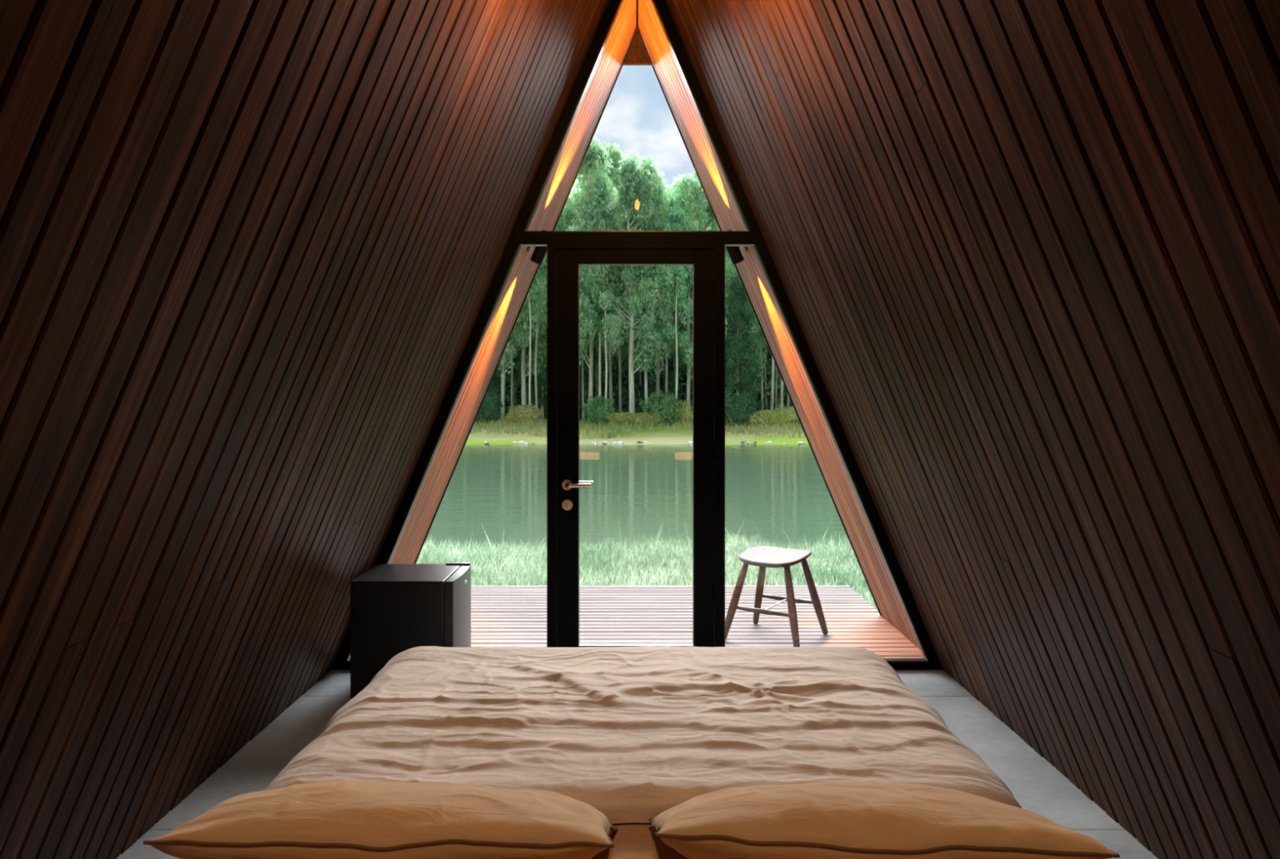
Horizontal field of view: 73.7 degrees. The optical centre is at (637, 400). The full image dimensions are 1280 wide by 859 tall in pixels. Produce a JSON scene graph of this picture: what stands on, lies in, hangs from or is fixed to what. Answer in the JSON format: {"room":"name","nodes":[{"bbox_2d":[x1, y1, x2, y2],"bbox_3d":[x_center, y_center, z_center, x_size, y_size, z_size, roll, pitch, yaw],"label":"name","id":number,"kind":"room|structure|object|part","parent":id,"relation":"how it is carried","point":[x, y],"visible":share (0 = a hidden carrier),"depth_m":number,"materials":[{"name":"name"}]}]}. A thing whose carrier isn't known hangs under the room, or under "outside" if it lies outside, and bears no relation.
{"room":"cabin bedroom","nodes":[
{"label":"cabin bedroom","id":0,"kind":"room"},
{"bbox_2d":[0,0,635,858],"bbox_3d":[-0.871,-0.629,2.252,1.743,4.186,6.204,0,0,0],"label":"wall","id":1,"kind":"structure","parent":0,"point":[251,252],"depth_m":2.02,"materials":[{"name":"brown wood"}]},
{"bbox_2d":[526,230,546,264],"bbox_3d":[-0.545,-0.866,4.810,0.147,0.194,0.068,0,0,0],"label":"spotlight","id":2,"kind":"object","parent":1,"relation":"attached to","point":[538,255],"visible":0.59,"depth_m":4.78,"materials":[{"name":"black metal"}]},
{"bbox_2d":[621,26,653,65],"bbox_3d":[0.000,-2.201,5.294,0.197,0.230,0.028,0,0,0],"label":"trim","id":3,"kind":"structure","parent":1,"relation":"attached to","point":[637,53],"depth_m":5.28,"materials":[{"name":"brown wood"}]},
{"bbox_2d":[635,0,638,26],"bbox_3d":[0.000,-2.339,2.293,0.012,0.046,6.087,0,0,0],"label":"trim","id":4,"kind":"structure","parent":1,"relation":"attached to","point":[637,1],"depth_m":5.10,"materials":[{"name":"brown wood"}]},
{"bbox_2d":[487,413,769,421],"bbox_3d":[0.000,1.058,88.250,120.000,0.750,63.500,0,0,0],"label":"forest","id":5,"kind":"object","parent":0,"point":[580,417],"visible":0.02,"depth_m":65.49,"materials":[{"name":"green plant"}]},
{"bbox_2d":[511,355,513,410],"bbox_3d":[-8.941,-6.281,59.764,3.014,15.754,2.777,0,0,36],"label":"eucalyptus tree","id":6,"kind":"object","parent":5,"relation":"on","point":[512,371],"visible":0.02,"depth_m":59.99,"materials":[{"name":"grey plant"}]},
{"bbox_2d":[492,346,533,413],"bbox_3d":[-12.864,-7.651,76.330,8.929,20.323,9.118,0,0,-23],"label":"dense tree","id":7,"kind":"object","parent":5,"relation":"on","point":[495,377],"visible":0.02,"depth_m":73.99,"materials":[{"name":"green plant"}]},
{"bbox_2d":[506,320,533,408],"bbox_3d":[-9.240,-7.395,62.995,4.043,17.912,3.891,0,0,26],"label":"eucalyptus tree","id":8,"kind":"object","parent":5,"relation":"on","point":[532,321],"visible":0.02,"depth_m":62.93,"materials":[{"name":"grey plant"}]},
{"bbox_2d":[505,283,546,417],"bbox_3d":[-7.699,-6.462,56.985,4.608,16.056,4.525,0,0,19],"label":"eucalyptus tree","id":9,"kind":"object","parent":5,"relation":"on","point":[541,344],"visible":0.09,"depth_m":56.85,"materials":[{"name":"green plant"}]},
{"bbox_2d":[513,315,546,419],"bbox_3d":[-6.519,-4.344,60.052,3.719,11.566,4.022,0,0,40],"label":"dense tree","id":10,"kind":"object","parent":5,"relation":"on","point":[544,398],"visible":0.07,"depth_m":59.17,"materials":[{"name":"green plant"}]},
{"bbox_2d":[506,351,585,413],"bbox_3d":[-7.723,-7.223,76.306,8.485,19.312,8.665,0,0,39],"label":"dense tree","id":11,"kind":"object","parent":5,"relation":"on","point":[515,360],"visible":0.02,"depth_m":74.81,"materials":[{"name":"green plant"}]},
{"bbox_2d":[537,191,586,339],"bbox_3d":[-5.214,-6.939,57.893,3.683,16.954,3.827,0,0,12],"label":"eucalyptus tree","id":12,"kind":"object","parent":5,"relation":"on","point":[559,227],"visible":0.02,"depth_m":56.87,"materials":[{"name":"green plant"}]},
{"bbox_2d":[566,222,585,421],"bbox_3d":[-3.554,-6.216,57.068,3.004,15.539,2.541,0,0,44],"label":"eucalyptus tree","id":13,"kind":"object","parent":5,"relation":"on","point":[582,364],"visible":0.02,"depth_m":56.91,"materials":[{"name":"green plant"}]},
{"bbox_2d":[579,338,628,414],"bbox_3d":[-4.471,-7.511,75.761,8.962,19.974,8.776,0,0,-33],"label":"dense tree","id":14,"kind":"object","parent":5,"relation":"on","point":[593,348],"visible":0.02,"depth_m":74.86,"materials":[{"name":"green plant"}]},
{"bbox_2d":[580,323,628,412],"bbox_3d":[-3.158,-7.524,65.975,5.205,18.136,5.111,0,0,16],"label":"eucalyptus tree","id":15,"kind":"object","parent":5,"relation":"on","point":[614,360],"visible":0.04,"depth_m":65.86,"materials":[{"name":"green plant"}]},
{"bbox_3d":[-3.024,-9.202,66.261,5.469,14.780,5.201,0,0,-9],"label":"crown","id":16,"kind":"part","parent":15,"relation":"part of","materials":[{"name":"green plant"}]},
{"bbox_2d":[586,139,626,417],"bbox_3d":[-1.894,-8.100,57.985,4.378,19.396,4.213,0,0,22],"label":"eucalyptus tree","id":17,"kind":"object","parent":5,"relation":"on","point":[615,154],"visible":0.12,"depth_m":57.44,"materials":[{"name":"green plant"}]},
{"bbox_2d":[598,334,637,418],"bbox_3d":[-1.289,-6.929,63.080,3.685,16.962,3.828,0,0,-16],"label":"eucalyptus tree","id":18,"kind":"object","parent":5,"relation":"on","point":[624,347],"visible":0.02,"depth_m":62.85,"materials":[{"name":"green plant"}]},
{"bbox_3d":[-1.289,-9.278,63.080,3.685,12.264,3.829,0,0,-16],"label":"crown","id":19,"kind":"part","parent":18,"relation":"part of","materials":[{"name":"green plant"}]},
{"bbox_2d":[618,340,621,417],"bbox_3d":[-1.255,-6.439,59.724,3.061,16.001,2.820,0,0,14],"label":"eucalyptus tree","id":20,"kind":"object","parent":5,"relation":"on","point":[620,380],"visible":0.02,"depth_m":59.98,"materials":[{"name":"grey plant"}]},
{"bbox_2d":[478,344,796,418],"bbox_3d":[-0.031,-1.797,80.511,80.739,7.180,35.759,0,0,0],"label":"undergrowth","id":21,"kind":"object","parent":5,"relation":"on","point":[651,379],"visible":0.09,"depth_m":66.29,"materials":[{"name":"green plant"}]},
{"bbox_2d":[621,311,671,413],"bbox_3d":[0.319,-7.442,66.822,5.134,17.899,5.145,0,0,35],"label":"eucalyptus tree","id":22,"kind":"object","parent":5,"relation":"on","point":[627,353],"visible":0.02,"depth_m":66.88,"materials":[{"name":"green plant"}]},
{"bbox_3d":[0.321,-9.023,67.134,5.411,14.738,5.200,0,0,16],"label":"crown","id":23,"kind":"part","parent":22,"relation":"part of","materials":[{"name":"green plant"}]},
{"bbox_2d":[640,308,660,390],"bbox_3d":[1.452,-6.833,61.990,3.465,16.767,3.060,0,0,-29],"label":"eucalyptus tree","id":24,"kind":"object","parent":5,"relation":"on","point":[659,363],"visible":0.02,"depth_m":61.97,"materials":[{"name":"green plant"}]},
{"bbox_2d":[613,342,691,413],"bbox_3d":[1.186,-7.632,75.643,8.905,20.267,9.093,0,0,27],"label":"dense tree","id":25,"kind":"object","parent":5,"relation":"on","point":[670,365],"visible":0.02,"depth_m":74.66,"materials":[{"name":"green plant"}]},
{"bbox_2d":[648,271,658,413],"bbox_3d":[1.694,-6.284,60.091,2.776,15.748,3.013,0,0,-14],"label":"eucalyptus tree","id":26,"kind":"object","parent":5,"relation":"on","point":[657,388],"visible":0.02,"depth_m":59.89,"materials":[{"name":"green plant"}]},
{"bbox_2d":[654,306,693,408],"bbox_3d":[2.869,-7.026,64.965,4.910,17.108,4.822,0,0,12],"label":"eucalyptus tree","id":27,"kind":"object","parent":5,"relation":"on","point":[680,361],"visible":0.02,"depth_m":64.90,"materials":[{"name":"green plant"}]},
{"bbox_3d":[2.974,-8.609,65.243,5.159,13.943,4.906,0,0,-13],"label":"crown","id":28,"kind":"part","parent":27,"relation":"part of","materials":[{"name":"green plant"}]},
{"bbox_2d":[659,301,737,407],"bbox_3d":[6.047,-7.346,75.694,8.648,19.682,8.831,0,0,-27],"label":"dense tree","id":29,"kind":"object","parent":5,"relation":"on","point":[671,370],"visible":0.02,"depth_m":74.59,"materials":[{"name":"green plant"}]},
{"bbox_2d":[671,166,737,366],"bbox_3d":[4.331,-7.391,56.910,5.155,17.961,5.062,0,0,-10],"label":"eucalyptus tree","id":30,"kind":"object","parent":5,"relation":"on","point":[708,210],"visible":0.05,"depth_m":56.51,"materials":[{"name":"green plant"}]},
{"bbox_2d":[728,293,766,413],"bbox_3d":[7.708,-6.914,63.086,4.879,17.008,4.889,0,0,0],"label":"eucalyptus tree","id":31,"kind":"object","parent":5,"relation":"on","point":[757,348],"visible":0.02,"depth_m":62.98,"materials":[{"name":"green plant"}]},
{"bbox_2d":[724,320,786,410],"bbox_3d":[10.739,-7.492,75.847,8.899,19.835,8.715,0,0,31],"label":"dense tree","id":32,"kind":"object","parent":5,"relation":"on","point":[769,376],"visible":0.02,"depth_m":73.74,"materials":[{"name":"green plant"}]},
{"bbox_2d":[760,329,763,417],"bbox_3d":[8.773,-6.172,58.757,2.965,15.499,2.732,0,0,-21],"label":"eucalyptus tree","id":33,"kind":"object","parent":5,"relation":"on","point":[762,381],"visible":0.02,"depth_m":58.96,"materials":[{"name":"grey plant"}]},
{"bbox_2d":[764,345,767,407],"bbox_3d":[10.010,-7.544,65.972,3.763,18.209,3.324,0,0,43],"label":"eucalyptus tree","id":34,"kind":"object","parent":5,"relation":"on","point":[765,350],"visible":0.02,"depth_m":65.98,"materials":[{"name":"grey plant"}]},
{"bbox_2d":[752,316,783,416],"bbox_3d":[9.717,-6.834,57.082,3.806,16.862,3.663,0,0,-19],"label":"eucalyptus tree","id":35,"kind":"object","parent":5,"relation":"on","point":[759,334],"visible":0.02,"depth_m":57.01,"materials":[{"name":"green plant"}]},
{"bbox_3d":[9.717,-9.169,57.082,3.806,12.191,3.663,0,0,-19],"label":"crown","id":36,"kind":"part","parent":35,"relation":"part of","materials":[{"name":"green plant"}]},
{"bbox_2d":[774,364,777,410],"bbox_3d":[9.715,-6.148,59.925,2.988,15.455,2.527,0,0,36],"label":"eucalyptus tree","id":37,"kind":"object","parent":5,"relation":"on","point":[775,380],"visible":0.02,"depth_m":59.98,"materials":[{"name":"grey plant"}]},
{"bbox_2d":[786,392,789,409],"bbox_3d":[9.996,-5.928,58.076,2.638,14.970,2.864,0,0,22],"label":"eucalyptus tree","id":38,"kind":"object","parent":5,"relation":"on","point":[788,396],"visible":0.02,"depth_m":57.95,"materials":[{"name":"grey plant"}]},
{"bbox_2d":[115,668,1158,858],"bbox_3d":[0.000,1.404,1.748,3.301,0.120,5.195,0,0,0],"label":"floor","id":39,"kind":"structure","parent":0,"point":[1038,787],"depth_m":3.18,"materials":[{"name":"concrete"}]},
{"bbox_2d":[350,562,471,698],"bbox_3d":[-1.045,1.070,4.017,0.473,0.548,0.410,0,0,0],"label":"fridge","id":40,"kind":"object","parent":39,"relation":"on","point":[395,609],"visible":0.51,"depth_m":3.81,"materials":[{"name":"black metal"}]},
{"bbox_3d":[-0.835,1.065,4.017,0.050,0.519,0.410,0,0,0],"label":"door","id":41,"kind":"part","parent":40,"relation":"part of","materials":[{"name":"black metal"}]},
{"bbox_2d":[331,0,942,669],"bbox_3d":[0.000,-0.494,4.308,3.061,3.676,0.075,0,0,0],"label":"window frame","id":42,"kind":"structure","parent":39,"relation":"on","point":[715,241],"depth_m":4.27,"materials":[{"name":"black metal"}]},
{"bbox_2d":[345,243,547,662],"bbox_3d":[-0.957,0.259,4.308,1.021,2.102,0.051,0,0,0],"label":"window","id":43,"kind":"structure","parent":42,"relation":"attached to","point":[520,245],"depth_m":4.28,"materials":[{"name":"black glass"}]},
{"bbox_3d":[-0.765,-0.494,4.308,1.530,3.676,0.075,0,0,0],"label":"frame post","id":44,"kind":"part","parent":42,"relation":"part of","materials":[{"name":"black metal"}]},
{"bbox_2d":[556,249,715,647],"bbox_3d":[-0.004,0.270,4.310,0.798,2.057,0.177,0,0,0],"label":"door","id":45,"kind":"structure","parent":42,"relation":"attached to","point":[569,484],"depth_m":4.28,"materials":[{"name":"black metal"}]},
{"bbox_3d":[-0.294,0.420,4.250,0.132,0.021,0.056,0,0,0],"label":"lever","id":46,"kind":"part","parent":45,"relation":"part of","materials":[{"name":"metal"}]},
{"bbox_3d":[-0.294,0.420,4.370,0.132,0.021,0.056,0,0,0],"label":"lever","id":47,"kind":"part","parent":45,"relation":"part of","materials":[{"name":"metal"}]},
{"bbox_3d":[-0.005,0.271,4.310,0.575,1.916,0.008,0,0,0],"label":"pane","id":48,"kind":"part","parent":45,"relation":"part of","materials":[{"name":"clear glass"}]},
{"bbox_3d":[-0.005,-0.726,4.310,0.585,0.067,0.056,0,0,0],"label":"rail","id":49,"kind":"part","parent":45,"relation":"part of","materials":[{"name":"black metal"}]},
{"bbox_2d":[524,0,750,231],"bbox_3d":[0.000,-1.530,4.308,1.139,1.368,0.051,0,0,0],"label":"window","id":50,"kind":"structure","parent":42,"relation":"attached to","point":[620,2],"depth_m":4.29,"materials":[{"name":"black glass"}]},
{"bbox_3d":[0.000,1.327,4.308,2.963,0.034,0.075,0,0,0],"label":"sill","id":51,"kind":"part","parent":42,"relation":"part of","materials":[{"name":"black metal"}]},
{"bbox_3d":[0.765,-0.494,4.308,1.530,3.676,0.075,0,0,0],"label":"frame post","id":52,"kind":"part","parent":42,"relation":"part of","materials":[{"name":"black metal"}]},
{"bbox_2d":[724,243,929,662],"bbox_3d":[0.951,0.259,4.308,1.033,2.102,0.051,0,0,0],"label":"window","id":53,"kind":"structure","parent":42,"relation":"attached to","point":[925,659],"depth_m":4.28,"materials":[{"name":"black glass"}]},
{"bbox_2d":[590,822,688,858],"bbox_3d":[0.000,1.163,2.047,1.740,0.362,2.065,0,0,0],"label":"bed","id":54,"kind":"object","parent":39,"relation":"on","point":[631,840],"visible":0.02,"depth_m":1.89,"materials":[{"name":"brown fabric"}]},
{"bbox_2d":[142,779,617,858],"bbox_3d":[-0.465,0.878,1.744,0.846,0.243,0.431,0,0,0],"label":"pillow","id":55,"kind":"object","parent":54,"relation":"on","point":[341,819],"visible":1,"depth_m":1.56,"materials":[{"name":"fabric"}]},
{"bbox_2d":[264,645,1022,823],"bbox_3d":[0.000,1.024,2.570,1.929,0.320,1.266,0,0,0],"label":"duvet","id":56,"kind":"object","parent":54,"relation":"on","point":[631,734],"visible":0.88,"depth_m":2.32,"materials":[{"name":"fabric"}]},
{"bbox_2d":[648,782,1119,858],"bbox_3d":[0.445,0.879,1.740,0.840,0.248,0.434,0,0,0],"label":"pillow","id":57,"kind":"object","parent":54,"relation":"on","point":[815,820],"visible":1,"depth_m":1.56,"materials":[{"name":"fabric"}]},
{"bbox_2d":[482,563,853,582],"bbox_3d":[0.000,1.905,-1.500,60.000,1.069,25.000,0,0,0],"label":"ground","id":58,"kind":"structure","parent":0,"point":[536,563],"depth_m":7.97,"materials":[{"name":"plant"}]},
{"bbox_2d":[415,514,878,610],"bbox_3d":[0.026,1.553,7.814,12.334,1.147,4.817,0,0,0],"label":"grass","id":59,"kind":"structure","parent":58,"relation":"on","point":[664,557],"depth_m":7.89,"materials":[{"name":"green plant"}]},
{"bbox_2d":[471,585,924,657],"bbox_3d":[0.000,1.439,5.290,3.090,0.190,1.878,0,0,0],"label":"deck","id":60,"kind":"object","parent":58,"relation":"on","point":[502,615],"visible":0.45,"depth_m":5.30,"materials":[{"name":"brown wood"}]},
{"bbox_2d":[724,546,828,646],"bbox_3d":[0.785,1.102,4.858,0.472,0.484,0.452,0,0,33],"label":"stool","id":61,"kind":"object","parent":60,"relation":"on","point":[763,557],"visible":0.98,"depth_m":4.81,"materials":[{"name":"brown wood"}]},
{"bbox_3d":[0.554,1.114,4.813,0.170,0.460,0.045,0,0,-7],"label":"leg","id":62,"kind":"part","parent":61,"relation":"part of","materials":[{"name":"brown wood"}]},
{"bbox_3d":[0.733,1.114,5.087,0.045,0.460,0.170,0,0,-17],"label":"leg","id":63,"kind":"part","parent":61,"relation":"part of","materials":[{"name":"brown wood"}]},
{"bbox_3d":[0.785,0.887,4.858,0.368,0.054,0.385,0,0,33],"label":"seat","id":64,"kind":"part","parent":61,"relation":"part of","materials":[{"name":"white wood"}]},
{"bbox_3d":[0.785,1.160,4.858,0.009,0.009,0.346,0,0,33],"label":"tie rod","id":65,"kind":"part","parent":61,"relation":"part of","materials":[{"name":"wood"}]},
{"bbox_3d":[0.838,1.114,4.629,0.045,0.460,0.170,0,0,-17],"label":"leg","id":66,"kind":"part","parent":61,"relation":"part of","materials":[{"name":"brown wood"}]},
{"bbox_3d":[1.016,1.114,4.903,0.170,0.460,0.045,0,0,-7],"label":"leg","id":67,"kind":"part","parent":61,"relation":"part of","materials":[{"name":"brown wood"}]},
{"bbox_2d":[638,0,1279,858],"bbox_3d":[0.871,-0.629,2.252,1.743,4.186,6.204,0,0,0],"label":"wall","id":68,"kind":"structure","parent":0,"point":[1024,254],"depth_m":2.01,"materials":[{"name":"brown wood"}]},
{"bbox_2d":[725,230,747,264],"bbox_3d":[0.545,-0.866,4.810,0.147,0.194,0.068,0,0,0],"label":"spotlight","id":69,"kind":"object","parent":68,"relation":"attached to","point":[735,253],"visible":0.59,"depth_m":4.78,"materials":[{"name":"black metal"}]},
{"label":"outside","id":70,"kind":"structure","parent":0,"visible":0},
{"bbox_2d":[424,444,849,554],"bbox_3d":[0.000,2.124,26.250,140.000,0.001,34.500,0,0,0],"label":"lake","id":71,"kind":"structure","parent":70,"point":[773,486],"depth_m":18.94,"materials":[{"name":"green liquid"}]},
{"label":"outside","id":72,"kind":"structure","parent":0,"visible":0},
{"bbox_2d":[465,421,808,444],"bbox_3d":[0.000,1.881,48.500,120.000,1.173,16.000,0,0,0],"label":"bank","id":73,"kind":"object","parent":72,"point":[665,437],"visible":0.06,"depth_m":44.01,"materials":[{"name":"green plant"}]},
{"bbox_2d":[480,377,495,417],"bbox_3d":[-9.931,-0.593,56.037,1.390,3.996,1.285,0,0,14],"label":"dense tree","id":74,"kind":"object","parent":73,"relation":"on","point":[491,388],"visible":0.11,"depth_m":55.77,"materials":[{"name":"green plant"}]},
{"bbox_2d":[475,393,506,423],"bbox_3d":[-9.491,0.451,53.107,2.769,2.292,2.663,0,0,-3],"label":"shrub","id":75,"kind":"object","parent":73,"relation":"on","point":[492,409],"visible":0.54,"depth_m":52.61,"materials":[{"name":"green plant"}]},
{"bbox_2d":[497,298,537,419],"bbox_3d":[-8.587,-6.739,55.163,4.805,16.718,4.795,0,0,5],"label":"eucalyptus tree","id":76,"kind":"object","parent":73,"relation":"on","point":[521,331],"visible":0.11,"depth_m":54.22,"materials":[{"name":"green plant"}]},
{"bbox_3d":[-8.841,-8.215,55.020,4.857,13.766,5.054,0,0,-14],"label":"crown","id":77,"kind":"part","parent":76,"relation":"part of","materials":[{"name":"green plant"}]},
{"bbox_2d":[505,403,542,425],"bbox_3d":[-6.828,0.847,52.007,2.541,1.394,2.408,0,0,-40],"label":"shrub","id":78,"kind":"object","parent":73,"relation":"on","point":[519,417],"visible":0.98,"depth_m":51.63,"materials":[{"name":"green plant"}]},
{"bbox_2d":[521,252,546,420],"bbox_3d":[-6.330,-5.704,53.983,3.026,14.642,2.673,0,0,27],"label":"eucalyptus tree","id":79,"kind":"object","parent":73,"relation":"on","point":[538,314],"visible":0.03,"depth_m":53.95,"materials":[{"name":"green plant"}]},
{"bbox_3d":[-6.325,-8.505,53.994,2.988,9.042,2.843,0,0,17],"label":"crown","id":80,"kind":"part","parent":79,"relation":"part of","materials":[{"name":"green plant"}]},
{"bbox_2d":[526,253,546,422],"bbox_3d":[-6.510,-5.014,52.229,2.552,13.340,2.351,0,0,16],"label":"eucalyptus tree","id":81,"kind":"object","parent":73,"relation":"on","point":[537,289],"visible":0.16,"depth_m":51.89,"materials":[{"name":"green plant"}]},
{"bbox_3d":[-6.509,-8.700,52.221,2.558,5.970,2.366,0,0,16],"label":"crown","id":82,"kind":"part","parent":81,"relation":"part of","materials":[{"name":"green plant"}]},
{"bbox_2d":[561,135,629,422],"bbox_3d":[-2.802,-7.738,54.978,5.401,18.831,5.413,0,0,-20],"label":"eucalyptus tree","id":83,"kind":"object","parent":73,"relation":"on","point":[595,159],"visible":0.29,"depth_m":54.33,"materials":[{"name":"green plant"}]},
{"bbox_2d":[582,394,614,426],"bbox_3d":[-2.290,0.554,51.493,2.095,2.056,2.314,0,0,3],"label":"shrub","id":84,"kind":"object","parent":73,"relation":"on","point":[593,416],"visible":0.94,"depth_m":51.18,"materials":[{"name":"green plant"}]},
{"bbox_2d":[579,179,622,413],"bbox_3d":[-2.348,-6.192,54.029,2.873,15.739,3.253,0,0,1],"label":"eucalyptus tree","id":85,"kind":"object","parent":73,"relation":"on","point":[599,194],"visible":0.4,"depth_m":53.41,"materials":[{"name":"green plant"}]},
{"bbox_3d":[-2.360,-9.202,54.028,3.056,9.719,3.212,0,0,-10],"label":"crown","id":86,"kind":"part","parent":85,"relation":"part of","materials":[{"name":"green plant"}]},
{"bbox_2d":[584,200,620,423],"bbox_3d":[-2.205,-5.420,53.049,2.498,14.174,2.712,0,0,16],"label":"eucalyptus tree","id":87,"kind":"object","parent":73,"relation":"on","point":[602,223],"visible":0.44,"depth_m":52.54,"materials":[{"name":"green plant"}]},
{"bbox_3d":[-2.196,-9.335,53.049,2.514,6.343,2.718,0,0,16],"label":"crown","id":88,"kind":"part","parent":87,"relation":"part of","materials":[{"name":"green plant"}]},
{"bbox_2d":[604,411,644,426],"bbox_3d":[-0.768,1.077,50.999,2.772,0.930,2.627,0,0,-36],"label":"shrub","id":89,"kind":"object","parent":73,"relation":"on","point":[625,415],"visible":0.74,"depth_m":50.52,"materials":[{"name":"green plant"}]},
{"bbox_2d":[591,151,673,416],"bbox_3d":[-0.475,-6.909,53.003,4.954,17.261,4.865,0,0,26],"label":"eucalyptus tree","id":90,"kind":"object","parent":73,"relation":"on","point":[637,193],"visible":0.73,"depth_m":52.40,"materials":[{"name":"green plant"}]},
{"bbox_2d":[470,415,805,439],"bbox_3d":[-0.056,1.408,49.825,52.233,1.089,12.875,0,0,0],"label":"grass","id":91,"kind":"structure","parent":73,"relation":"on","point":[613,428],"depth_m":47.92,"materials":[{"name":"green plant"}]},
{"bbox_2d":[483,440,805,444],"bbox_3d":[-0.062,2.104,42.458,28.254,0.264,1.012,0,0,0],"label":"shore stones","id":92,"kind":"object","parent":73,"relation":"on","point":[484,442],"visible":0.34,"depth_m":42.29},
{"bbox_2d":[625,412,663,426],"bbox_3d":[0.454,1.106,50.562,2.189,0.930,2.310,0,0,-31],"label":"shrub","id":93,"kind":"object","parent":73,"relation":"on","point":[644,415],"visible":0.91,"depth_m":50.17,"materials":[{"name":"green plant"}]},
{"bbox_2d":[617,154,675,423],"bbox_3d":[0.495,-6.982,54.075,3.780,17.402,3.928,0,0,-21],"label":"eucalyptus tree","id":94,"kind":"object","parent":73,"relation":"on","point":[647,162],"visible":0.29,"depth_m":53.37,"materials":[{"name":"green plant"}]},
{"bbox_2d":[638,390,681,426],"bbox_3d":[1.472,0.442,51.462,2.514,2.418,2.777,0,0,33],"label":"shrub","id":95,"kind":"object","parent":73,"relation":"on","point":[659,402],"visible":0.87,"depth_m":51.10,"materials":[{"name":"green plant"}]},
{"bbox_2d":[653,184,683,421],"bbox_3d":[1.905,-6.330,55.972,2.894,15.856,3.277,0,0,10],"label":"eucalyptus tree","id":96,"kind":"object","parent":73,"relation":"on","point":[668,188],"visible":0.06,"depth_m":55.93,"materials":[{"name":"green plant"}]},
{"bbox_3d":[1.918,-9.362,55.971,3.079,9.791,3.236,0,0,0],"label":"crown","id":97,"kind":"part","parent":96,"relation":"part of","materials":[{"name":"green plant"}]},
{"bbox_2d":[654,204,693,424],"bbox_3d":[2.333,-5.274,53.015,2.284,13.967,2.700,0,0,18],"label":"eucalyptus tree","id":98,"kind":"object","parent":73,"relation":"on","point":[675,222],"visible":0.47,"depth_m":52.72,"materials":[{"name":"green plant"}]},
{"bbox_3d":[2.223,-9.133,53.146,2.477,6.250,2.678,0,0,42],"label":"crown","id":99,"kind":"part","parent":98,"relation":"part of","materials":[{"name":"green plant"}]},
{"bbox_2d":[662,399,693,426],"bbox_3d":[2.560,0.757,52.001,2.079,1.743,2.016,0,0,-9],"label":"shrub","id":100,"kind":"object","parent":73,"relation":"on","point":[686,413],"visible":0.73,"depth_m":51.64,"materials":[{"name":"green plant"}]},
{"bbox_2d":[660,172,727,421],"bbox_3d":[3.341,-6.542,55.174,4.707,16.376,4.697,0,0,-5],"label":"eucalyptus tree","id":101,"kind":"object","parent":73,"relation":"on","point":[686,190],"visible":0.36,"depth_m":54.40,"materials":[{"name":"green plant"}]},
{"bbox_2d":[711,215,758,404],"bbox_3d":[6.159,-6.789,56.053,3.780,16.746,3.638,0,0,0],"label":"eucalyptus tree","id":102,"kind":"object","parent":73,"relation":"on","point":[729,265],"visible":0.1,"depth_m":55.32,"materials":[{"name":"green plant"}]},
{"bbox_2d":[724,389,756,426],"bbox_3d":[5.969,0.461,51.003,2.769,2.292,2.663,0,0,38],"label":"shrub","id":103,"kind":"object","parent":73,"relation":"on","point":[730,409],"visible":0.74,"depth_m":50.52,"materials":[{"name":"green plant"}]},
{"bbox_2d":[724,275,764,416],"bbox_3d":[6.509,-3.321,55.121,3.075,9.563,3.326,0,0,-13],"label":"dense tree","id":104,"kind":"object","parent":73,"relation":"on","point":[742,324],"visible":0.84,"depth_m":54.49,"materials":[{"name":"green plant"}]},
{"bbox_2d":[747,300,774,410],"bbox_3d":[8.660,-6.643,54.983,3.391,16.406,2.995,0,0,-44],"label":"eucalyptus tree","id":105,"kind":"object","parent":73,"relation":"on","point":[773,361],"visible":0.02,"depth_m":54.97,"materials":[{"name":"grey plant"}]},
{"bbox_2d":[743,408,798,426],"bbox_3d":[7.960,1.034,51.080,3.283,1.162,3.465,0,0,-3],"label":"shrub","id":106,"kind":"object","parent":73,"relation":"on","point":[773,420],"visible":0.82,"depth_m":50.44,"materials":[{"name":"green plant"}]},
{"bbox_2d":[772,405,799,424],"bbox_3d":[9.284,0.907,51.951,2.408,1.278,2.541,0,0,10],"label":"shrub","id":107,"kind":"object","parent":73,"relation":"on","point":[784,407],"visible":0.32,"depth_m":51.73,"materials":[{"name":"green plant"}]}
]}

